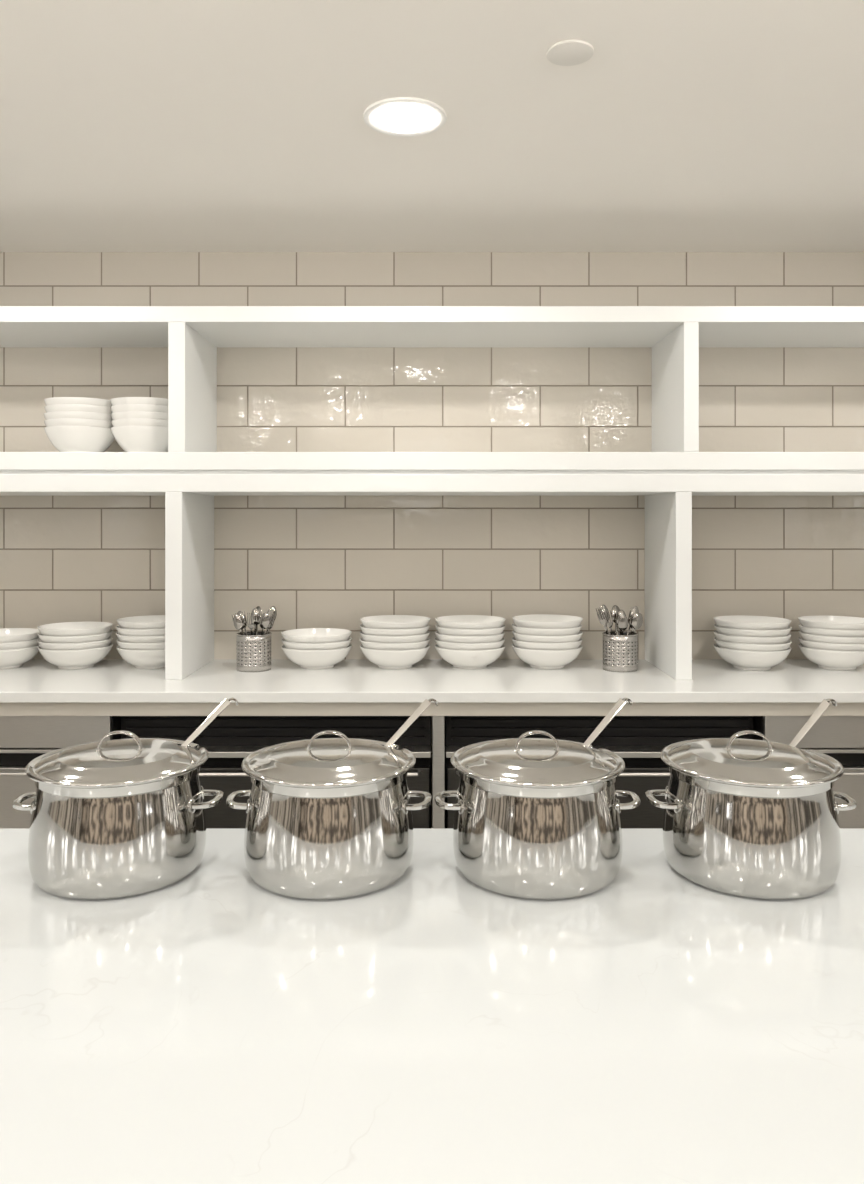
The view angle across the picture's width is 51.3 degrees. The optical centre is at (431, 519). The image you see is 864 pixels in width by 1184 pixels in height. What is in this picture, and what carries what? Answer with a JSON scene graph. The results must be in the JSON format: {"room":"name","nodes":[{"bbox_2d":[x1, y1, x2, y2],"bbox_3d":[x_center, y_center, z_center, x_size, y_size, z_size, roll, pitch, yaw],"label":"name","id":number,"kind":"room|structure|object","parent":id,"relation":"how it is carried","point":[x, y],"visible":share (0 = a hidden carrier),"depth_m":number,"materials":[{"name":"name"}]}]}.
{"room":"commercial kitchen","nodes":[
{"label":"commercial kitchen","id":0,"kind":"room"},
{"bbox_2d":[0,0,863,251],"bbox_3d":[0.000,-1.025,0.180,6.000,0.050,6.360,0,0,0],"label":"ceiling","id":1,"kind":"structure","parent":0,"point":[126,125],"depth_m":2.30,"materials":[{"name":"paint"}]},
{"bbox_2d":[363,97,446,136],"bbox_3d":[-0.067,-0.993,2.230,0.207,0.015,0.207,0,0,0],"label":"recessed light","id":2,"kind":"object","parent":1,"relation":"in","point":[396,116],"visible":1,"depth_m":2.21,"materials":[{"name":"white plastic"}]},
{"bbox_2d":[373,103,436,132],"bbox_3d":[-0.067,-0.992,2.230,0.158,0.014,0.158,0,0,0],"label":"diffuser","id":3,"kind":"object","parent":2,"relation":"attached to","point":[387,117],"depth_m":2.21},
{"bbox_2d":[546,39,593,65],"bbox_3d":[0.294,-0.996,1.920,0.100,0.008,0.100,0,0,0],"label":"cover plate","id":4,"kind":"object","parent":1,"relation":"attached to","point":[571,52],"visible":1,"depth_m":1.91,"materials":[{"name":"white plastic"}]},
{"bbox_2d":[0,252,863,828],"bbox_3d":[0.000,0.210,3.390,6.000,2.420,0.060,0,0,0],"label":"wall","id":5,"kind":"structure","parent":0,"point":[336,562],"depth_m":3.36,"materials":[{"name":"beige tile"}]},
{"bbox_3d":[0.000,1.445,0.180,6.000,0.050,6.360,0,0,0],"label":"floor","id":6,"kind":"structure","parent":0,"visible":0},
{"bbox_2d":[0,716,120,828],"bbox_3d":[-1.599,1.012,3.041,1.202,0.817,0.558,0,0,0],"label":"base cabinet","id":7,"kind":"object","parent":6,"relation":"on","point":[23,739],"visible":0.02,"depth_m":2.79,"materials":[{"name":"wood"}]},
{"bbox_2d":[0,659,863,715],"bbox_3d":[0.000,0.560,3.039,5.980,0.081,0.639,0,0,0],"label":"countertop","id":8,"kind":"structure","parent":7,"relation":"on","point":[111,687],"depth_m":2.76,"materials":[{"name":"stone"}]},
{"bbox_2d":[0,644,39,668],"bbox_3d":[-1.517,0.482,3.190,0.248,0.074,0.248,0,0,-21],"label":"bowl","id":9,"kind":"object","parent":8,"relation":"on","point":[14,658],"visible":0.8,"depth_m":3.12,"materials":[{"name":"ceramic"}]},
{"bbox_2d":[0,638,38,649],"bbox_3d":[-1.518,0.458,3.191,0.248,0.074,0.248,0,0,-25],"label":"bowl","id":10,"kind":"object","parent":9,"relation":"on","point":[32,643],"visible":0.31,"depth_m":3.11,"materials":[{"name":"ceramic"}]},
{"bbox_2d":[0,628,39,642],"bbox_3d":[-1.517,0.435,3.190,0.248,0.074,0.248,0,0,-20],"label":"bowl","id":11,"kind":"object","parent":10,"relation":"on","point":[7,635],"visible":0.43,"depth_m":3.19,"materials":[{"name":"ceramic"}]},
{"bbox_2d":[38,643,112,668],"bbox_3d":[-1.262,0.482,3.190,0.248,0.074,0.248,0,0,6],"label":"bowl","id":12,"kind":"object","parent":8,"relation":"on","point":[69,659],"visible":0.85,"depth_m":3.10,"materials":[{"name":"ceramic"}]},
{"bbox_2d":[38,636,112,650],"bbox_3d":[-1.263,0.458,3.190,0.248,0.074,0.248,0,0,-24],"label":"bowl","id":13,"kind":"object","parent":12,"relation":"on","point":[98,644],"visible":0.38,"depth_m":3.09,"materials":[{"name":"ceramic"}]},
{"bbox_2d":[38,630,112,643],"bbox_3d":[-1.263,0.435,3.190,0.248,0.074,0.248,0,0,-14],"label":"bowl","id":14,"kind":"object","parent":13,"relation":"on","point":[99,637],"visible":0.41,"depth_m":3.09,"materials":[{"name":"ceramic"}]},
{"bbox_2d":[37,622,112,636],"bbox_3d":[-1.263,0.411,3.189,0.248,0.074,0.248,0,0,-36],"label":"bowl","id":15,"kind":"object","parent":14,"relation":"on","point":[64,629],"visible":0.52,"depth_m":3.16,"materials":[{"name":"ceramic"}]},
{"bbox_2d":[117,646,164,668],"bbox_3d":[-0.992,0.482,3.190,0.238,0.074,0.238,0,0,34],"label":"bowl","id":16,"kind":"object","parent":8,"relation":"on","point":[141,659],"visible":0.61,"depth_m":3.10,"materials":[{"name":"ceramic"}]},
{"bbox_2d":[117,639,164,649],"bbox_3d":[-0.992,0.458,3.190,0.238,0.074,0.238,0,0,24],"label":"bowl","id":17,"kind":"object","parent":16,"relation":"on","point":[126,646],"visible":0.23,"depth_m":3.08,"materials":[{"name":"ceramic"}]},
{"bbox_2d":[116,632,164,642],"bbox_3d":[-0.994,0.435,3.191,0.238,0.074,0.238,0,0,-10],"label":"bowl","id":18,"kind":"object","parent":17,"relation":"on","point":[126,639],"visible":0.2,"depth_m":3.08,"materials":[{"name":"ceramic"}]},
{"bbox_2d":[116,625,164,635],"bbox_3d":[-0.993,0.411,3.189,0.238,0.074,0.238,0,0,-16],"label":"bowl","id":19,"kind":"object","parent":18,"relation":"on","point":[126,632],"visible":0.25,"depth_m":3.08,"materials":[{"name":"ceramic"}]},
{"bbox_2d":[117,615,164,628],"bbox_3d":[-0.991,0.387,3.189,0.238,0.074,0.238,0,0,-20],"label":"bowl","id":20,"kind":"object","parent":19,"relation":"on","point":[149,621],"visible":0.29,"depth_m":3.11,"materials":[{"name":"ceramic"}]},
{"bbox_2d":[236,631,271,671],"bbox_3d":[-0.619,0.457,3.130,0.122,0.126,0.122,0,0,0],"label":"holder","id":21,"kind":"object","parent":8,"relation":"on","point":[253,651],"visible":0.99,"depth_m":3.08,"materials":[{"name":"metal"}]},
{"bbox_2d":[233,614,244,634],"bbox_3d":[-0.647,0.420,3.103,0.074,0.194,0.020,0,0,-35],"label":"spoon","id":22,"kind":"object","parent":21,"relation":"in","point":[239,624],"visible":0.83,"depth_m":3.09,"materials":[{"name":"metal"}]},
{"bbox_2d":[238,611,244,634],"bbox_3d":[-0.662,0.417,3.137,0.047,0.200,0.012,0,0,9],"label":"spoon","id":23,"kind":"object","parent":21,"relation":"in","point":[240,613],"visible":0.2,"depth_m":3.13,"materials":[{"name":"metal"}]},
{"bbox_2d":[238,611,244,622],"bbox_3d":[-0.669,0.346,3.137,0.036,0.059,0.009,-8,-1,19],"label":"bowl","id":24,"kind":"object","parent":23,"relation":"on","point":[240,613],"depth_m":3.13,"materials":[{"name":"metal"}]},
{"bbox_2d":[242,611,246,634],"bbox_3d":[-0.650,0.419,3.156,0.076,0.196,0.016,0,0,33],"label":"fork","id":25,"kind":"object","parent":21,"relation":"in","point":[244,611],"visible":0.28,"depth_m":3.16,"materials":[{"name":"metal"}]},
{"bbox_2d":[247,613,253,634],"bbox_3d":[-0.621,0.416,3.093,0.024,0.200,0.065,0,0,-2],"label":"fork","id":26,"kind":"object","parent":21,"relation":"in","point":[251,626],"visible":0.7,"depth_m":3.07,"materials":[{"name":"metal"}]},
{"bbox_2d":[250,608,260,634],"bbox_3d":[-0.616,0.411,3.129,0.036,0.210,0.012,2,0,1],"label":"spoon","id":27,"kind":"object","parent":21,"relation":"in","point":[256,614],"visible":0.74,"depth_m":3.13,"materials":[{"name":"metal"}]},
{"bbox_2d":[250,608,260,624],"bbox_3d":[-0.614,0.336,3.128,0.036,0.062,0.009,1,0,2],"label":"bowl","id":28,"kind":"object","parent":27,"relation":"on","point":[256,614],"depth_m":3.13,"materials":[{"name":"metal"}]},
{"bbox_2d":[256,606,261,634],"bbox_3d":[-0.615,0.411,3.170,0.031,0.211,0.072,0,0,-10],"label":"spoon","id":29,"kind":"object","parent":21,"relation":"in","point":[257,607],"visible":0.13,"depth_m":3.19,"materials":[{"name":"metal"}]},
{"bbox_2d":[259,613,268,634],"bbox_3d":[-0.591,0.417,3.103,0.073,0.199,0.018,0,0,35],"label":"spoon","id":30,"kind":"object","parent":21,"relation":"in","point":[264,620],"visible":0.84,"depth_m":3.09,"materials":[{"name":"metal"}]},
{"bbox_2d":[266,610,274,633],"bbox_3d":[-0.574,0.415,3.138,0.051,0.203,0.011,0,0,1],"label":"spoon","id":31,"kind":"object","parent":21,"relation":"in","point":[269,611],"visible":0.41,"depth_m":3.14,"materials":[{"name":"metal"}]},
{"bbox_2d":[267,610,274,623],"bbox_3d":[-0.567,0.343,3.137,0.036,0.060,0.009,9,-2,7],"label":"bowl","id":32,"kind":"object","parent":31,"relation":"on","point":[269,612],"depth_m":3.14,"materials":[{"name":"metal"}]},
{"bbox_2d":[265,606,276,634],"bbox_3d":[-0.586,0.411,3.160,0.086,0.212,0.016,0,0,-36],"label":"spoon","id":33,"kind":"object","parent":21,"relation":"in","point":[272,608],"visible":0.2,"depth_m":3.18,"materials":[{"name":"metal"}]},
{"bbox_2d":[268,606,276,618],"bbox_3d":[-0.566,0.336,3.172,0.036,0.065,0.009,18,-12,-14],"label":"bowl","id":34,"kind":"object","parent":33,"relation":"on","point":[272,608],"depth_m":3.18,"materials":[{"name":"metal"}]},
{"bbox_2d":[267,612,276,633],"bbox_3d":[-0.578,0.419,3.130,0.080,0.197,0.012,0,0,5],"label":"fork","id":35,"kind":"object","parent":21,"relation":"in","point":[270,626],"visible":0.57,"depth_m":3.13,"materials":[{"name":"metal"}]},
{"bbox_2d":[282,644,351,668],"bbox_3d":[-0.408,0.482,3.190,0.248,0.074,0.248,0,0,-40],"label":"bowl","id":36,"kind":"object","parent":8,"relation":"on","point":[319,659],"visible":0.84,"depth_m":3.10,"materials":[{"name":"ceramic"}]},
{"bbox_2d":[282,637,351,650],"bbox_3d":[-0.408,0.458,3.190,0.248,0.074,0.248,0,0,-22],"label":"bowl","id":37,"kind":"object","parent":36,"relation":"on","point":[288,645],"visible":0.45,"depth_m":3.09,"materials":[{"name":"ceramic"}]},
{"bbox_2d":[281,628,351,643],"bbox_3d":[-0.409,0.435,3.189,0.248,0.074,0.248,0,0,36],"label":"bowl","id":38,"kind":"object","parent":37,"relation":"on","point":[306,635],"visible":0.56,"depth_m":3.19,"materials":[{"name":"ceramic"}]},
{"bbox_2d":[360,644,429,668],"bbox_3d":[-0.131,0.482,3.190,0.248,0.074,0.248,0,0,33],"label":"bowl","id":39,"kind":"object","parent":8,"relation":"on","point":[385,659],"visible":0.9,"depth_m":3.10,"materials":[{"name":"ceramic"}]},
{"bbox_2d":[360,638,429,650],"bbox_3d":[-0.132,0.458,3.190,0.248,0.074,0.248,0,0,24],"label":"bowl","id":40,"kind":"object","parent":39,"relation":"on","point":[368,645],"visible":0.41,"depth_m":3.09,"materials":[{"name":"ceramic"}]},
{"bbox_2d":[360,631,429,643],"bbox_3d":[-0.132,0.435,3.191,0.248,0.074,0.248,0,0,30],"label":"bowl","id":41,"kind":"object","parent":40,"relation":"on","point":[367,638],"visible":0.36,"depth_m":3.09,"materials":[{"name":"ceramic"}]},
{"bbox_2d":[360,624,429,635],"bbox_3d":[-0.132,0.411,3.190,0.248,0.074,0.248,0,0,-1],"label":"bowl","id":42,"kind":"object","parent":41,"relation":"on","point":[367,631],"visible":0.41,"depth_m":3.09,"materials":[{"name":"ceramic"}]},
{"bbox_2d":[360,615,429,629],"bbox_3d":[-0.130,0.387,3.191,0.248,0.074,0.248,0,0,-9],"label":"bowl","id":43,"kind":"object","parent":42,"relation":"on","point":[393,622],"visible":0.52,"depth_m":3.14,"materials":[{"name":"ceramic"}]},
{"bbox_2d":[0,470,863,679],"bbox_3d":[0.000,0.179,3.142,5.100,0.682,0.434,0,0,0],"label":"shelving unit","id":44,"kind":"object","parent":8,"relation":"on","point":[189,495],"visible":1,"depth_m":2.93,"materials":[{"name":"paint"}]},
{"bbox_2d":[0,306,863,469],"bbox_3d":[0.000,-0.429,3.142,5.100,0.533,0.434,0,0,0],"label":"shelving unit","id":45,"kind":"object","parent":44,"relation":"on","point":[192,335],"visible":0.98,"depth_m":2.93,"materials":[{"name":"paint"}]},
{"bbox_2d":[44,426,114,451],"bbox_3d":[-1.203,-0.266,3.090,0.236,0.090,0.236,0,0,10],"label":"bowl","id":46,"kind":"object","parent":45,"relation":"on","point":[63,438],"visible":0.77,"depth_m":3.01,"materials":[{"name":"ceramic"}]},
{"bbox_2d":[44,419,112,427],"bbox_3d":[-1.203,-0.290,3.090,0.236,0.090,0.236,0,0,0],"label":"bowl","id":47,"kind":"object","parent":46,"relation":"on","point":[51,422],"visible":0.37,"depth_m":2.99,"materials":[{"name":"ceramic"}]},
{"bbox_2d":[44,411,112,420],"bbox_3d":[-1.205,-0.314,3.090,0.236,0.090,0.236,0,0,-37],"label":"bowl","id":48,"kind":"object","parent":47,"relation":"on","point":[60,414],"visible":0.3,"depth_m":2.99,"materials":[{"name":"ceramic"}]},
{"bbox_2d":[44,404,111,413],"bbox_3d":[-1.203,-0.338,3.091,0.236,0.090,0.236,0,0,33],"label":"bowl","id":49,"kind":"object","parent":48,"relation":"on","point":[57,407],"visible":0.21,"depth_m":2.99,"materials":[{"name":"ceramic"}]},
{"bbox_2d":[44,397,111,406],"bbox_3d":[-1.203,-0.362,3.090,0.236,0.090,0.236,0,0,38],"label":"bowl","id":50,"kind":"object","parent":49,"relation":"on","point":[54,400],"visible":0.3,"depth_m":2.99,"materials":[{"name":"ceramic"}]},
{"bbox_2d":[111,426,167,451],"bbox_3d":[-0.978,-0.266,3.090,0.236,0.090,0.236,0,0,-19],"label":"bowl","id":51,"kind":"object","parent":45,"relation":"on","point":[130,438],"visible":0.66,"depth_m":3.00,"materials":[{"name":"ceramic"}]},
{"bbox_2d":[111,419,167,426],"bbox_3d":[-0.976,-0.290,3.091,0.236,0.090,0.236,0,0,-31],"label":"bowl","id":52,"kind":"object","parent":51,"relation":"on","point":[119,422],"visible":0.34,"depth_m":2.99,"materials":[{"name":"ceramic"}]},
{"bbox_2d":[111,411,167,419],"bbox_3d":[-0.977,-0.314,3.090,0.236,0.090,0.236,0,0,43],"label":"bowl","id":53,"kind":"object","parent":52,"relation":"on","point":[128,414],"visible":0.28,"depth_m":2.98,"materials":[{"name":"ceramic"}]},
{"bbox_2d":[111,404,167,412],"bbox_3d":[-0.979,-0.338,3.090,0.236,0.090,0.236,0,0,-21],"label":"bowl","id":54,"kind":"object","parent":53,"relation":"on","point":[124,407],"visible":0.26,"depth_m":2.99,"materials":[{"name":"ceramic"}]},
{"bbox_2d":[110,397,167,405],"bbox_3d":[-0.979,-0.362,3.089,0.236,0.090,0.236,0,0,34],"label":"bowl","id":55,"kind":"object","parent":54,"relation":"on","point":[121,400],"visible":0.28,"depth_m":2.98,"materials":[{"name":"ceramic"}]},
{"bbox_2d":[435,644,504,668],"bbox_3d":[0.135,0.482,3.190,0.248,0.074,0.248,0,0,23],"label":"bowl","id":56,"kind":"object","parent":8,"relation":"on","point":[460,659],"visible":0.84,"depth_m":3.10,"materials":[{"name":"ceramic"}]},
{"bbox_2d":[435,638,504,650],"bbox_3d":[0.134,0.458,3.190,0.248,0.074,0.248,0,0,10],"label":"bowl","id":57,"kind":"object","parent":56,"relation":"on","point":[445,645],"visible":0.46,"depth_m":3.09,"materials":[{"name":"ceramic"}]},
{"bbox_2d":[435,631,504,643],"bbox_3d":[0.134,0.435,3.190,0.248,0.074,0.248,0,0,-13],"label":"bowl","id":58,"kind":"object","parent":57,"relation":"on","point":[444,638],"visible":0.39,"depth_m":3.09,"materials":[{"name":"ceramic"}]},
{"bbox_2d":[435,624,504,636],"bbox_3d":[0.135,0.411,3.191,0.248,0.074,0.248,0,0,-17],"label":"bowl","id":59,"kind":"object","parent":58,"relation":"on","point":[443,631],"visible":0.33,"depth_m":3.09,"materials":[{"name":"ceramic"}]},
{"bbox_2d":[435,615,504,628],"bbox_3d":[0.136,0.387,3.189,0.248,0.074,0.248,0,0,31],"label":"bowl","id":60,"kind":"object","parent":59,"relation":"on","point":[454,621],"visible":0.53,"depth_m":3.15,"materials":[{"name":"ceramic"}]},
{"bbox_2d":[512,644,581,668],"bbox_3d":[0.408,0.482,3.190,0.248,0.074,0.248,0,0,-24],"label":"bowl","id":61,"kind":"object","parent":8,"relation":"on","point":[538,659],"visible":0.77,"depth_m":3.10,"materials":[{"name":"ceramic"}]},
{"bbox_2d":[512,637,581,650],"bbox_3d":[0.408,0.458,3.190,0.248,0.074,0.248,0,0,-19],"label":"bowl","id":62,"kind":"object","parent":61,"relation":"on","point":[519,644],"visible":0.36,"depth_m":3.09,"materials":[{"name":"ceramic"}]},
{"bbox_2d":[512,630,582,642],"bbox_3d":[0.409,0.433,3.190,0.248,0.074,0.248,0,0,42],"label":"bowl","id":63,"kind":"object","parent":62,"relation":"on","point":[519,637],"visible":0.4,"depth_m":3.09,"materials":[{"name":"ceramic"}]},
{"bbox_2d":[512,623,581,635],"bbox_3d":[0.406,0.409,3.191,0.248,0.074,0.248,0,0,-42],"label":"bowl","id":64,"kind":"object","parent":63,"relation":"on","point":[519,630],"visible":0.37,"depth_m":3.09,"materials":[{"name":"ceramic"}]},
{"bbox_2d":[512,614,582,628],"bbox_3d":[0.409,0.384,3.191,0.248,0.074,0.248,0,0,-8],"label":"bowl","id":65,"kind":"object","parent":64,"relation":"on","point":[537,621],"visible":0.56,"depth_m":3.15,"materials":[{"name":"ceramic"}]},
{"bbox_2d":[602,631,637,671],"bbox_3d":[0.654,0.457,3.130,0.122,0.126,0.122,0,0,0],"label":"holder","id":66,"kind":"object","parent":8,"relation":"on","point":[620,652],"visible":0.99,"depth_m":3.08,"materials":[{"name":"metal"}]},
{"bbox_2d":[596,607,608,634],"bbox_3d":[0.611,0.409,3.129,0.082,0.216,0.014,0,0,-3],"label":"fork","id":67,"kind":"object","parent":66,"relation":"in","point":[602,621],"visible":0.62,"depth_m":3.13,"materials":[{"name":"metal"}]},
{"bbox_2d":[600,605,608,630],"bbox_3d":[0.609,0.406,3.139,0.050,0.221,0.014,0,0,0],"label":"spoon","id":68,"kind":"object","parent":66,"relation":"in","point":[604,607],"visible":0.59,"depth_m":3.14,"materials":[{"name":"metal"}]},
{"bbox_2d":[600,605,608,621],"bbox_3d":[0.603,0.328,3.137,0.036,0.065,0.009,-8,-1,-14],"label":"bowl","id":69,"kind":"object","parent":68,"relation":"on","point":[604,607],"depth_m":3.14,"materials":[{"name":"metal"}]},
{"bbox_2d":[604,611,612,634],"bbox_3d":[0.623,0.413,3.100,0.082,0.209,0.015,0,0,-44],"label":"fork","id":70,"kind":"object","parent":66,"relation":"in","point":[609,624],"visible":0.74,"depth_m":3.08,"materials":[{"name":"metal"}]},
{"bbox_2d":[611,605,618,634],"bbox_3d":[0.654,0.409,3.174,0.035,0.214,0.034,0,0,-31],"label":"spoon","id":71,"kind":"object","parent":66,"relation":"in","point":[615,609],"visible":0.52,"depth_m":3.18,"materials":[{"name":"metal"}]},
{"bbox_2d":[611,605,618,622],"bbox_3d":[0.650,0.332,3.179,0.036,0.064,0.009,1,-8,-14],"label":"bowl","id":72,"kind":"object","parent":71,"relation":"on","point":[615,609],"depth_m":3.18,"materials":[{"name":"metal"}]},
{"bbox_2d":[616,610,625,634],"bbox_3d":[0.656,0.414,3.129,0.036,0.204,0.012,2,0,8],"label":"spoon","id":73,"kind":"object","parent":66,"relation":"in","point":[620,613],"visible":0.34,"depth_m":3.13,"materials":[{"name":"metal"}]},
{"bbox_2d":[616,610,625,624],"bbox_3d":[0.658,0.342,3.128,0.036,0.060,0.009,2,0,8],"label":"bowl","id":74,"kind":"object","parent":73,"relation":"on","point":[621,612],"depth_m":3.13,"materials":[{"name":"metal"}]},
{"bbox_2d":[618,615,627,634],"bbox_3d":[0.658,0.420,3.095,0.035,0.192,0.057,0,0,15],"label":"spoon","id":75,"kind":"object","parent":66,"relation":"in","point":[623,621],"visible":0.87,"depth_m":3.07,"materials":[{"name":"metal"}]},
{"bbox_2d":[627,608,632,634],"bbox_3d":[0.687,0.412,3.159,0.084,0.210,0.017,0,0,-34],"label":"fork","id":76,"kind":"object","parent":66,"relation":"in","point":[630,608],"visible":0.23,"depth_m":3.17,"materials":[{"name":"metal"}]},
{"bbox_2d":[629,613,639,634],"bbox_3d":[0.682,0.417,3.103,0.073,0.200,0.018,0,0,35],"label":"spoon","id":77,"kind":"object","parent":66,"relation":"in","point":[634,622],"visible":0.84,"depth_m":3.09,"materials":[{"name":"metal"}]},
{"bbox_2d":[630,606,638,617],"bbox_3d":[0.699,0.408,3.138,0.053,0.216,0.012,0,0,-9],"label":"spoon","id":78,"kind":"object","parent":66,"relation":"in","point":[635,609],"visible":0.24,"depth_m":3.14,"materials":[{"name":"metal"}]},
{"bbox_2d":[632,613,642,634],"bbox_3d":[0.694,0.421,3.130,0.079,0.193,0.010,0,0,3],"label":"spoon","id":79,"kind":"object","parent":66,"relation":"in","point":[640,614],"visible":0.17,"depth_m":3.13,"materials":[{"name":"metal"}]},
{"bbox_2d":[636,613,642,628],"bbox_3d":[0.716,0.352,3.128,0.036,0.059,0.009,18,0,-1],"label":"bowl","id":80,"kind":"object","parent":79,"relation":"on","point":[641,617],"depth_m":3.13,"materials":[{"name":"metal"}]},
{"bbox_2d":[714,644,790,669],"bbox_3d":[1.127,0.482,3.170,0.258,0.074,0.258,0,0,-43],"label":"bowl","id":81,"kind":"object","parent":8,"relation":"on","point":[745,660],"visible":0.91,"depth_m":3.08,"materials":[{"name":"ceramic"}]},
{"bbox_2d":[714,637,791,651],"bbox_3d":[1.128,0.458,3.169,0.258,0.074,0.258,0,0,21],"label":"bowl","id":82,"kind":"object","parent":81,"relation":"on","point":[726,645],"visible":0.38,"depth_m":3.06,"materials":[{"name":"ceramic"}]},
{"bbox_2d":[713,630,790,644],"bbox_3d":[1.126,0.435,3.169,0.258,0.074,0.258,0,0,-20],"label":"bowl","id":83,"kind":"object","parent":82,"relation":"on","point":[726,638],"visible":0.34,"depth_m":3.06,"materials":[{"name":"ceramic"}]},
{"bbox_2d":[714,624,791,637],"bbox_3d":[1.128,0.411,3.169,0.258,0.074,0.258,0,0,5],"label":"bowl","id":84,"kind":"object","parent":83,"relation":"on","point":[725,631],"visible":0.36,"depth_m":3.06,"materials":[{"name":"ceramic"}]},
{"bbox_2d":[714,615,790,629],"bbox_3d":[1.127,0.387,3.171,0.258,0.074,0.258,0,0,-28],"label":"bowl","id":85,"kind":"object","parent":84,"relation":"on","point":[742,622],"visible":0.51,"depth_m":3.14,"materials":[{"name":"ceramic"}]},
{"bbox_2d":[798,643,863,669],"bbox_3d":[1.427,0.482,3.170,0.253,0.074,0.253,0,0,26],"label":"bowl","id":86,"kind":"object","parent":8,"relation":"on","point":[825,659],"visible":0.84,"depth_m":3.08,"materials":[{"name":"ceramic"}]},
{"bbox_2d":[798,637,863,651],"bbox_3d":[1.427,0.458,3.171,0.253,0.074,0.253,0,0,-12],"label":"bowl","id":87,"kind":"object","parent":86,"relation":"on","point":[808,644],"visible":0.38,"depth_m":3.07,"materials":[{"name":"ceramic"}]},
{"bbox_2d":[799,630,863,643],"bbox_3d":[1.428,0.435,3.169,0.253,0.074,0.253,0,0,37],"label":"bowl","id":88,"kind":"object","parent":87,"relation":"on","point":[807,637],"visible":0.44,"depth_m":3.07,"materials":[{"name":"ceramic"}]},
{"bbox_2d":[798,623,863,636],"bbox_3d":[1.426,0.411,3.171,0.253,0.074,0.253,0,0,31],"label":"bowl","id":89,"kind":"object","parent":88,"relation":"on","point":[812,631],"visible":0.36,"depth_m":3.07,"materials":[{"name":"ceramic"}]},
{"bbox_2d":[798,616,863,629],"bbox_3d":[1.425,0.387,3.169,0.253,0.074,0.253,0,0,10],"label":"bowl","id":90,"kind":"object","parent":89,"relation":"on","point":[820,622],"visible":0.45,"depth_m":3.15,"materials":[{"name":"ceramic"}]},
{"bbox_2d":[121,716,430,828],"bbox_3d":[-0.497,1.012,3.046,0.989,0.817,0.548,0,0,0],"label":"oven","id":91,"kind":"object","parent":6,"relation":"on","point":[228,740],"visible":0.14,"depth_m":2.85,"materials":[{"name":"metal"}]},
{"bbox_2d":[432,716,444,828],"bbox_3d":[0.020,1.011,2.935,0.037,0.818,0.310,0,0,0],"label":"support post","id":92,"kind":"object","parent":6,"relation":"on","point":[438,722],"visible":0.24,"depth_m":2.78,"materials":[{"name":"wood"}]},
{"bbox_2d":[445,716,753,828],"bbox_3d":[0.535,1.012,3.046,0.983,0.817,0.548,0,0,0],"label":"oven","id":93,"kind":"object","parent":6,"relation":"on","point":[639,741],"visible":0.12,"depth_m":2.85,"materials":[{"name":"metal"}]},
{"bbox_2d":[754,716,863,828],"bbox_3d":[1.616,1.012,3.041,1.168,0.817,0.558,0,0,0],"label":"base cabinet","id":94,"kind":"object","parent":6,"relation":"on","point":[841,738],"visible":0.02,"depth_m":2.79,"materials":[{"name":"wood"}]},
{"bbox_3d":[0.000,0.990,0.930,3.600,0.859,1.060,0,0,0],"label":"cabinet","id":95,"kind":"object","parent":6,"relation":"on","visible":0},
{"bbox_2d":[0,829,863,1183],"bbox_3d":[0.000,0.540,0.935,3.800,0.040,1.170,0,0,0],"label":"countertop","id":96,"kind":"structure","parent":95,"relation":"on","point":[654,1025],"depth_m":0.92,"materials":[{"name":"white stone"}]},
{"bbox_2d":[12,730,223,899],"bbox_3d":[-0.465,0.417,1.340,0.257,0.206,0.257,0,0,41],"label":"stock pot","id":97,"kind":"object","parent":96,"relation":"on","point":[117,818],"visible":0.99,"depth_m":1.24,"materials":[{"name":"metal"}]},
{"bbox_2d":[181,698,237,745],"bbox_3d":[-0.408,0.365,1.375,0.220,0.170,0.060,0,0,-13],"label":"ladle","id":98,"kind":"object","parent":97,"relation":"in","point":[226,702],"visible":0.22,"depth_m":1.41,"materials":[{"name":"metal"}]},
{"bbox_2d":[226,730,431,899],"bbox_3d":[-0.152,0.417,1.340,0.257,0.206,0.257,0,0,44],"label":"stock pot","id":99,"kind":"object","parent":96,"relation":"on","point":[327,818],"visible":0.99,"depth_m":1.24,"materials":[{"name":"metal"}]},
{"bbox_2d":[384,698,437,746],"bbox_3d":[-0.101,0.365,1.393,0.220,0.170,0.060,0,0,-26],"label":"ladle","id":100,"kind":"object","parent":99,"relation":"in","point":[426,703],"visible":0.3,"depth_m":1.40,"materials":[{"name":"metal"}]},
{"bbox_2d":[435,730,639,899],"bbox_3d":[0.156,0.417,1.340,0.257,0.206,0.257,0,0,-43],"label":"stock pot","id":101,"kind":"object","parent":96,"relation":"on","point":[535,818],"visible":1,"depth_m":1.24,"materials":[{"name":"metal"}]},
{"bbox_2d":[583,698,631,746],"bbox_3d":[0.213,0.365,1.374,0.220,0.170,0.060,0,0,-12],"label":"ladle","id":102,"kind":"object","parent":101,"relation":"in","point":[620,703],"visible":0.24,"depth_m":1.41,"materials":[{"name":"metal"}]},
{"bbox_2d":[645,730,856,899],"bbox_3d":[0.472,0.417,1.340,0.257,0.206,0.257,0,0,-41],"label":"stock pot","id":103,"kind":"object","parent":96,"relation":"on","point":[747,818],"visible":1,"depth_m":1.25,"materials":[{"name":"metal"}]},
{"bbox_2d":[789,699,836,746],"bbox_3d":[0.524,0.365,1.392,0.220,0.170,0.060,0,0,-25],"label":"ladle","id":104,"kind":"object","parent":103,"relation":"in","point":[824,704],"visible":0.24,"depth_m":1.40,"materials":[{"name":"metal"}]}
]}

